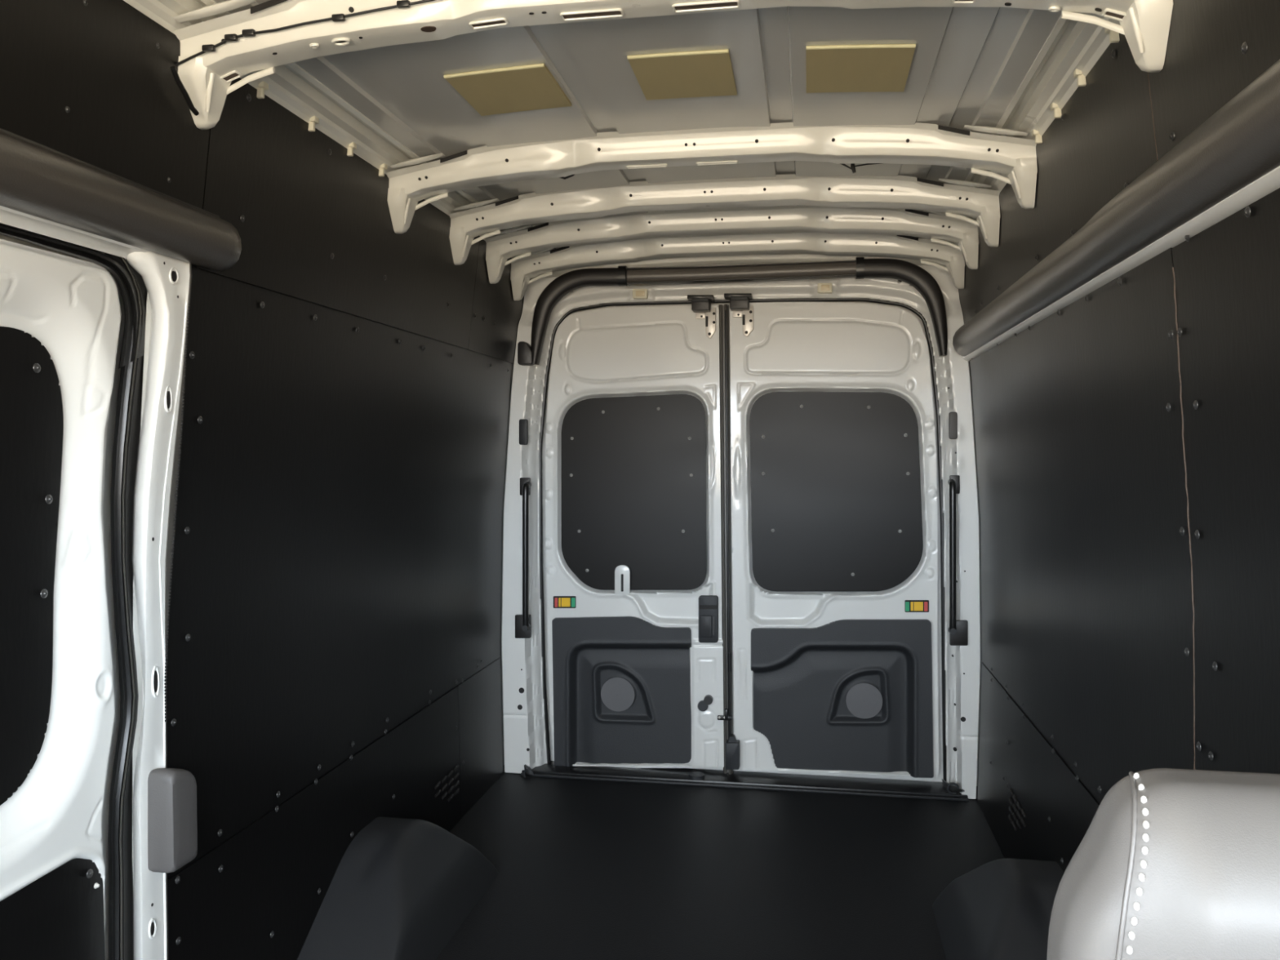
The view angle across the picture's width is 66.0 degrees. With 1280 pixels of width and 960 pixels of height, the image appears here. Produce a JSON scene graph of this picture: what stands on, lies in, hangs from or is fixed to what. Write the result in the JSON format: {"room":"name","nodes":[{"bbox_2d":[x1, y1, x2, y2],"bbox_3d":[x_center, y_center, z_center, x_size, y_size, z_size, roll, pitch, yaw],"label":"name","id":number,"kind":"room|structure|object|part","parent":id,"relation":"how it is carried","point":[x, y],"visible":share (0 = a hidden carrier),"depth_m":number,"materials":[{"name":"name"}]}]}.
{"room":"cargo space","nodes":[
{"label":"cargo space","id":0,"kind":"room"},
{"bbox_2d":[0,0,524,959],"bbox_3d":[-0.899,0.211,1.448,0.152,2.038,4.940,0,2,10],"label":"wall","id":1,"kind":"structure","parent":0,"point":[335,651],"depth_m":2.21,"materials":[{"name":"black plastic"}]},
{"bbox_2d":[0,239,121,959],"bbox_3d":[-1.031,0.361,1.152,0.116,1.409,1.184,0,2,10],"label":"door","id":2,"kind":"structure","parent":1,"relation":"in","point":[60,315],"depth_m":1.60,"materials":[{"name":"white paint"}]},
{"bbox_3d":[-1.029,0.147,1.187,0.040,0.740,0.885,0,2,10],"label":"window panel","id":3,"kind":"part","parent":2,"relation":"part of","materials":[{"name":"black plastic"}]},
{"bbox_3d":[-1.014,0.830,1.214,0.010,0.378,1.006,0,2,10],"label":"panel","id":4,"kind":"part","parent":2,"relation":"part of","materials":[{"name":"black plastic"}]},
{"bbox_2d":[0,205,191,959],"bbox_3d":[-1.049,0.300,0.711,0.127,1.391,2.232,0,2,10],"label":"door frame","id":5,"kind":"structure","parent":1,"relation":"attached to","point":[145,464],"depth_m":1.74,"materials":[{"name":"white paint"}]},
{"bbox_3d":[-0.835,0.270,1.787,0.061,1.391,0.031,0,2,-9],"label":"edge trim","id":6,"kind":"part","parent":5,"relation":"part of","materials":[{"name":"grey metal"}]},
{"bbox_3d":[-0.980,-0.552,0.627,0.043,0.335,2.337,0,2,10],"label":"wall panel","id":7,"kind":"part","parent":1,"relation":"part of","materials":[{"name":"black plastic"}]},
{"bbox_2d":[0,128,241,271],"bbox_3d":[-0.959,-0.408,0.713,0.058,0.102,2.305,0,2,10],"label":"cover","id":8,"kind":"object","parent":1,"relation":"attached to","point":[37,180],"visible":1,"depth_m":1.50,"materials":[{"name":"grey plastic"}]},
{"bbox_2d":[147,768,197,872],"bbox_3d":[-0.845,0.607,1.779,0.053,0.184,0.074,0,2,10],"label":"pad","id":9,"kind":"object","parent":1,"relation":"attached to","point":[172,824],"visible":1,"depth_m":1.75,"materials":[{"name":"grey plastic"}]},
{"bbox_3d":[-0.735,0.937,2.550,0.013,0.449,1.525,0,2,10],"label":"wall panel","id":10,"kind":"part","parent":1,"relation":"part of","materials":[{"name":"black plastic"}]},
{"bbox_3d":[-0.665,-0.590,2.498,0.047,0.366,1.447,0,2,10],"label":"wall panel","id":11,"kind":"part","parent":1,"relation":"part of","materials":[{"name":"black plastic"}]},
{"bbox_3d":[-0.676,0.146,2.763,0.056,1.108,1.990,0,2,10],"label":"wall panel","id":12,"kind":"part","parent":1,"relation":"part of","materials":[{"name":"black plastic"}]},
{"bbox_3d":[-0.569,0.909,3.539,0.013,0.449,0.467,0,2,10],"label":"wall panel","id":13,"kind":"part","parent":1,"relation":"part of","materials":[{"name":"black plastic"}]},
{"bbox_2d":[0,234,982,959],"bbox_3d":[-0.058,0.167,1.298,1.980,2.120,5.030,0,2,10],"label":"door seal","id":14,"kind":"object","parent":1,"relation":"attached to","point":[111,422],"depth_m":1.79,"materials":[{"name":"black rubber"}]},
{"bbox_3d":[-0.497,-0.618,3.497,0.047,0.366,0.560,0,2,10],"label":"wall panel","id":15,"kind":"part","parent":1,"relation":"part of","materials":[{"name":"black plastic"}]},
{"bbox_2d":[123,0,1173,301],"bbox_3d":[-0.065,-0.713,1.229,1.600,0.238,4.840,0,2,10],"label":"ceiling","id":16,"kind":"structure","parent":0,"point":[756,175],"depth_m":2.22,"materials":[{"name":"white paint"}]},
{"bbox_3d":[-0.757,-0.672,1.719,0.061,0.098,0.102,0,2,10],"label":"leg","id":17,"kind":"part","parent":16,"relation":"part of","materials":[{"name":"white paint"}]},
{"bbox_2d":[169,0,435,115],"bbox_3d":[-0.500,-0.707,1.614,0.598,0.163,0.077,0,2,10],"label":"wiring loom","id":18,"kind":"object","parent":16,"relation":"attached to","point":[402,3],"visible":1,"depth_m":1.64,"materials":[{"name":"black plastic"}]},
{"bbox_3d":[-0.803,-0.780,1.333,0.110,0.090,4.800,0,2,10],"label":"rail","id":19,"kind":"part","parent":16,"relation":"part of","materials":[{"name":"white metal"}]},
{"bbox_3d":[-0.614,-0.696,2.557,0.061,0.098,0.102,0,2,10],"label":"leg","id":20,"kind":"part","parent":16,"relation":"part of","materials":[{"name":"white paint"}]},
{"bbox_3d":[-0.540,-0.708,2.990,0.061,0.098,0.102,0,2,10],"label":"leg","id":21,"kind":"part","parent":16,"relation":"part of","materials":[{"name":"white paint"}]},
{"bbox_3d":[-0.483,-0.718,3.326,0.061,0.098,0.102,0,2,10],"label":"leg","id":22,"kind":"part","parent":16,"relation":"part of","materials":[{"name":"white paint"}]},
{"bbox_2d":[443,62,571,115],"bbox_3d":[-0.274,-0.823,2.081,0.208,0.020,0.234,0,2,10],"label":"pad","id":23,"kind":"object","parent":16,"relation":"attached to","point":[527,87],"visible":1,"depth_m":2.06,"materials":[{"name":"beige plastic"}]},
{"bbox_3d":[-0.437,-0.711,3.607,0.061,0.098,0.102,0,2,10],"label":"leg","id":24,"kind":"part","parent":16,"relation":"part of","materials":[{"name":"white paint"}]},
{"bbox_2d":[558,173,574,179],"bbox_3d":[-0.203,-0.844,2.609,0.091,0.095,0.042,0,2,10],"label":"cable grommet","id":25,"kind":"object","parent":16,"relation":"attached to","point":[571,175],"visible":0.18,"depth_m":2.61,"materials":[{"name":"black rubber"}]},
{"bbox_3d":[-0.067,-0.793,1.217,1.396,0.048,4.820,0,2,10],"label":"roof panel","id":26,"kind":"part","parent":16,"relation":"part of","materials":[{"name":"white metal"}]},
{"bbox_2d":[626,48,737,100],"bbox_3d":[0.092,-0.829,2.019,0.197,0.010,0.234,0,2,10],"label":"pad","id":27,"kind":"object","parent":16,"relation":"attached to","point":[708,73],"visible":1,"depth_m":2.00,"materials":[{"name":"beige plastic"}]},
{"bbox_2d":[805,44,915,93],"bbox_3d":[0.433,-0.818,1.961,0.201,0.020,0.234,0,2,10],"label":"pad","id":28,"kind":"object","parent":16,"relation":"attached to","point":[859,68],"visible":1,"depth_m":1.94,"materials":[{"name":"beige plastic"}]},
{"bbox_2d":[839,163,882,173],"bbox_3d":[0.567,-0.830,2.478,0.182,0.111,0.042,0,2,10],"label":"cable grommet","id":29,"kind":"object","parent":16,"relation":"attached to","point":[853,166],"visible":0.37,"depth_m":2.48,"materials":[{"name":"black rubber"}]},
{"bbox_3d":[1.073,-0.703,3.350,0.061,0.098,0.102,0,2,10],"label":"leg","id":30,"kind":"part","parent":16,"relation":"part of","materials":[{"name":"white paint"}]},
{"bbox_3d":[1.023,-0.710,3.069,0.061,0.098,0.102,0,2,10],"label":"leg","id":31,"kind":"part","parent":16,"relation":"part of","materials":[{"name":"white paint"}]},
{"bbox_3d":[0.966,-0.701,2.734,0.061,0.098,0.102,0,2,10],"label":"leg","id":32,"kind":"part","parent":16,"relation":"part of","materials":[{"name":"white paint"}]},
{"bbox_3d":[0.892,-0.688,2.300,0.061,0.098,0.102,0,2,10],"label":"leg","id":33,"kind":"part","parent":16,"relation":"part of","materials":[{"name":"white paint"}]},
{"bbox_3d":[0.666,-0.773,1.082,0.110,0.090,4.800,0,2,10],"label":"rail","id":34,"kind":"part","parent":16,"relation":"part of","materials":[{"name":"white metal"}]},
{"bbox_3d":[0.749,-0.664,1.463,0.061,0.098,0.102,0,2,10],"label":"leg","id":35,"kind":"part","parent":16,"relation":"part of","materials":[{"name":"white paint"}]},
{"bbox_2d":[435,760,1004,959],"bbox_3d":[-0.055,1.196,1.343,1.950,0.060,4.960,0,2,10],"label":"floor","id":36,"kind":"structure","parent":0,"point":[591,863],"depth_m":2.95,"materials":[{"name":"black rubber"}]},
{"bbox_2d":[297,817,498,959],"bbox_3d":[-0.608,1.045,2.502,0.263,0.256,0.848,0,2,10],"label":"wheel arch cover","id":37,"kind":"object","parent":36,"relation":"on","point":[402,888],"visible":1,"depth_m":2.43,"materials":[{"name":"black plastic"}]},
{"bbox_3d":[0.366,1.120,3.692,1.640,0.018,0.135,0,2,10],"label":"plate","id":38,"kind":"part","parent":36,"relation":"part of","materials":[{"name":"black plastic"}]},
{"bbox_2d":[932,857,1064,959],"bbox_3d":[0.852,1.052,2.254,0.263,0.256,0.848,0,2,10],"label":"wheel arch cover","id":39,"kind":"object","parent":36,"relation":"on","point":[1000,908],"visible":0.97,"depth_m":2.27,"materials":[{"name":"black plastic"}]},
{"bbox_2d":[1046,768,1279,959],"bbox_3d":[0.478,0.711,0.362,0.540,1.026,0.635,0,2,10],"label":"seat","id":40,"kind":"object","parent":36,"relation":"on","point":[1171,864],"visible":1,"depth_m":0.59,"materials":[{"name":"grey leather"}]},
{"bbox_2d":[502,264,980,799],"bbox_3d":[0.345,0.136,3.659,1.753,2.013,0.200,0,2,10],"label":"door frame","id":41,"kind":"structure","parent":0,"point":[527,732],"depth_m":3.66,"materials":[{"name":"white paint"}]},
{"bbox_2d":[515,477,531,638],"bbox_3d":[-0.446,0.297,3.711,0.066,0.611,0.063,0,2,10],"label":"handle","id":42,"kind":"object","parent":41,"relation":"attached to","point":[522,622],"visible":1,"depth_m":3.68,"materials":[{"name":"black plastic"}]},
{"bbox_2d":[545,294,732,768],"bbox_3d":[-0.012,0.220,3.747,0.725,1.811,0.125,0,2,10],"label":"door","id":43,"kind":"structure","parent":41,"relation":"in","point":[633,474],"depth_m":3.77,"materials":[{"name":"white paint"}]},
{"bbox_3d":[-0.067,0.819,3.793,0.545,0.593,0.058,0,2,10],"label":"trim panel","id":44,"kind":"part","parent":43,"relation":"part of","materials":[{"name":"grey plastic"}]},
{"bbox_3d":[-0.026,0.050,3.777,0.567,0.752,0.008,0,2,10],"label":"window panel","id":45,"kind":"part","parent":43,"relation":"part of","materials":[{"name":"black plastic"}]},
{"bbox_3d":[0.227,-0.616,3.692,0.036,0.025,0.010,0,2,10],"label":"latch plate","id":46,"kind":"part","parent":43,"relation":"part of","materials":[{"name":"silver metal"}]},
{"bbox_3d":[0.239,0.855,3.729,0.040,0.040,0.018,0,2,10],"label":"lock knob","id":47,"kind":"part","parent":43,"relation":"part of","materials":[{"name":"grey plastic"}]},
{"bbox_3d":[0.248,0.550,3.701,0.046,0.083,0.014,0,2,10],"label":"lever","id":48,"kind":"part","parent":43,"relation":"part of","materials":[{"name":"black plastic"}]},
{"bbox_3d":[0.259,0.830,3.721,0.034,0.034,0.026,0,2,10],"label":"lock knob","id":49,"kind":"part","parent":43,"relation":"part of","materials":[{"name":"black plastic"}]},
{"bbox_3d":[0.258,0.524,3.713,0.073,0.178,0.026,0,2,10],"label":"latch handle","id":50,"kind":"part","parent":43,"relation":"part of","materials":[{"name":"grey plastic"}]},
{"bbox_3d":[0.264,-0.588,3.685,0.039,0.115,0.012,0,2,10],"label":"latch plate","id":51,"kind":"part","parent":43,"relation":"part of","materials":[{"name":"silver metal"}]},
{"bbox_3d":[0.318,0.883,3.707,0.054,0.043,0.022,0,2,10],"label":"catch lever","id":52,"kind":"part","parent":43,"relation":"part of","materials":[{"name":"black metal"}]},
{"bbox_2d":[530,257,947,364],"bbox_3d":[0.333,-0.608,3.558,1.503,0.358,0.051,0,2,10],"label":"door seal","id":53,"kind":"object","parent":41,"relation":"attached to","point":[861,268],"visible":1,"depth_m":3.53,"materials":[{"name":"black plastic"}]},
{"bbox_2d":[719,293,938,777],"bbox_3d":[0.692,0.218,3.627,0.810,1.805,0.125,0,2,10],"label":"door","id":54,"kind":"structure","parent":41,"relation":"in","point":[834,521],"depth_m":3.65,"materials":[{"name":"white paint"}]},
{"bbox_3d":[0.329,0.199,3.686,0.030,1.660,0.012,0,2,10],"label":"locking rod","id":55,"kind":"part","parent":54,"relation":"part of","materials":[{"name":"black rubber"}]},
{"bbox_3d":[0.363,-0.618,3.668,0.036,0.024,0.010,0,2,10],"label":"latch plate","id":56,"kind":"part","parent":54,"relation":"part of","materials":[{"name":"silver metal"}]},
{"bbox_3d":[0.401,-0.590,3.662,0.042,0.114,0.012,0,2,10],"label":"latch plate","id":57,"kind":"part","parent":54,"relation":"part of","materials":[{"name":"silver metal"}]},
{"bbox_3d":[0.723,0.046,3.649,0.632,0.748,0.008,0,2,10],"label":"window panel","id":58,"kind":"part","parent":54,"relation":"part of","materials":[{"name":"black plastic"}]},
{"bbox_3d":[0.745,0.799,3.654,0.663,0.586,0.058,0,2,10],"label":"trim panel","id":59,"kind":"part","parent":54,"relation":"part of","materials":[{"name":"grey plastic"}]},
{"bbox_2d":[947,475,968,645],"bbox_3d":[1.115,0.284,3.444,0.072,0.601,0.063,0,2,10],"label":"handle","id":60,"kind":"object","parent":41,"relation":"attached to","point":[957,630],"visible":1,"depth_m":3.42,"materials":[{"name":"black plastic"}]},
{"bbox_2d":[958,0,1279,872],"bbox_3d":[0.786,0.215,1.164,0.152,2.030,4.945,0,2,10],"label":"wall","id":61,"kind":"structure","parent":0,"point":[1126,429],"depth_m":1.77,"materials":[{"name":"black dark plastic"}]},
{"bbox_3d":[1.163,0.894,3.259,0.014,0.494,0.437,0,2,10],"label":"wall panel","id":62,"kind":"part","parent":61,"relation":"part of","materials":[{"name":"black plastic"}]},
{"bbox_3d":[0.997,0.921,2.299,0.014,0.494,1.496,0,2,10],"label":"wall panel","id":63,"kind":"part","parent":61,"relation":"part of","materials":[{"name":"black plastic"}]},
{"bbox_3d":[0.970,-0.606,2.520,0.043,0.335,1.994,0,2,10],"label":"wall panel","id":64,"kind":"part","parent":61,"relation":"part of","materials":[{"name":"black plastic"}]},
{"bbox_3d":[1.016,0.136,2.499,0.055,1.052,1.941,0,2,10],"label":"wall panel","id":65,"kind":"part","parent":61,"relation":"part of","materials":[{"name":"black plastic"}]},
{"bbox_2d":[952,59,1279,356],"bbox_3d":[0.758,-0.422,1.366,0.065,0.110,4.170,0,2,10],"label":"cover","id":66,"kind":"object","parent":61,"relation":"attached to","point":[1237,145],"visible":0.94,"depth_m":1.41,"materials":[{"name":"grey plastic"}]},
{"bbox_3d":[0.798,-0.580,1.534,0.038,0.300,0.002,0,2,10],"label":"joint trim","id":67,"kind":"part","parent":61,"relation":"part of","materials":[{"name":"brown"}]},
{"bbox_3d":[0.851,0.170,1.540,0.050,1.000,0.005,0,2,10],"label":"joint trim","id":68,"kind":"part","parent":61,"relation":"part of","materials":[{"name":"brown plastic"}]},
{"bbox_3d":[0.601,-0.545,0.369,0.043,0.335,2.360,0,2,10],"label":"wall panel","id":69,"kind":"part","parent":61,"relation":"part of","materials":[{"name":"black plastic"}]},
{"bbox_3d":[0.733,0.186,0.845,0.055,1.048,1.402,0,2,10],"label":"wall panel","id":70,"kind":"part","parent":61,"relation":"part of","materials":[{"name":"black plastic"}]}
]}

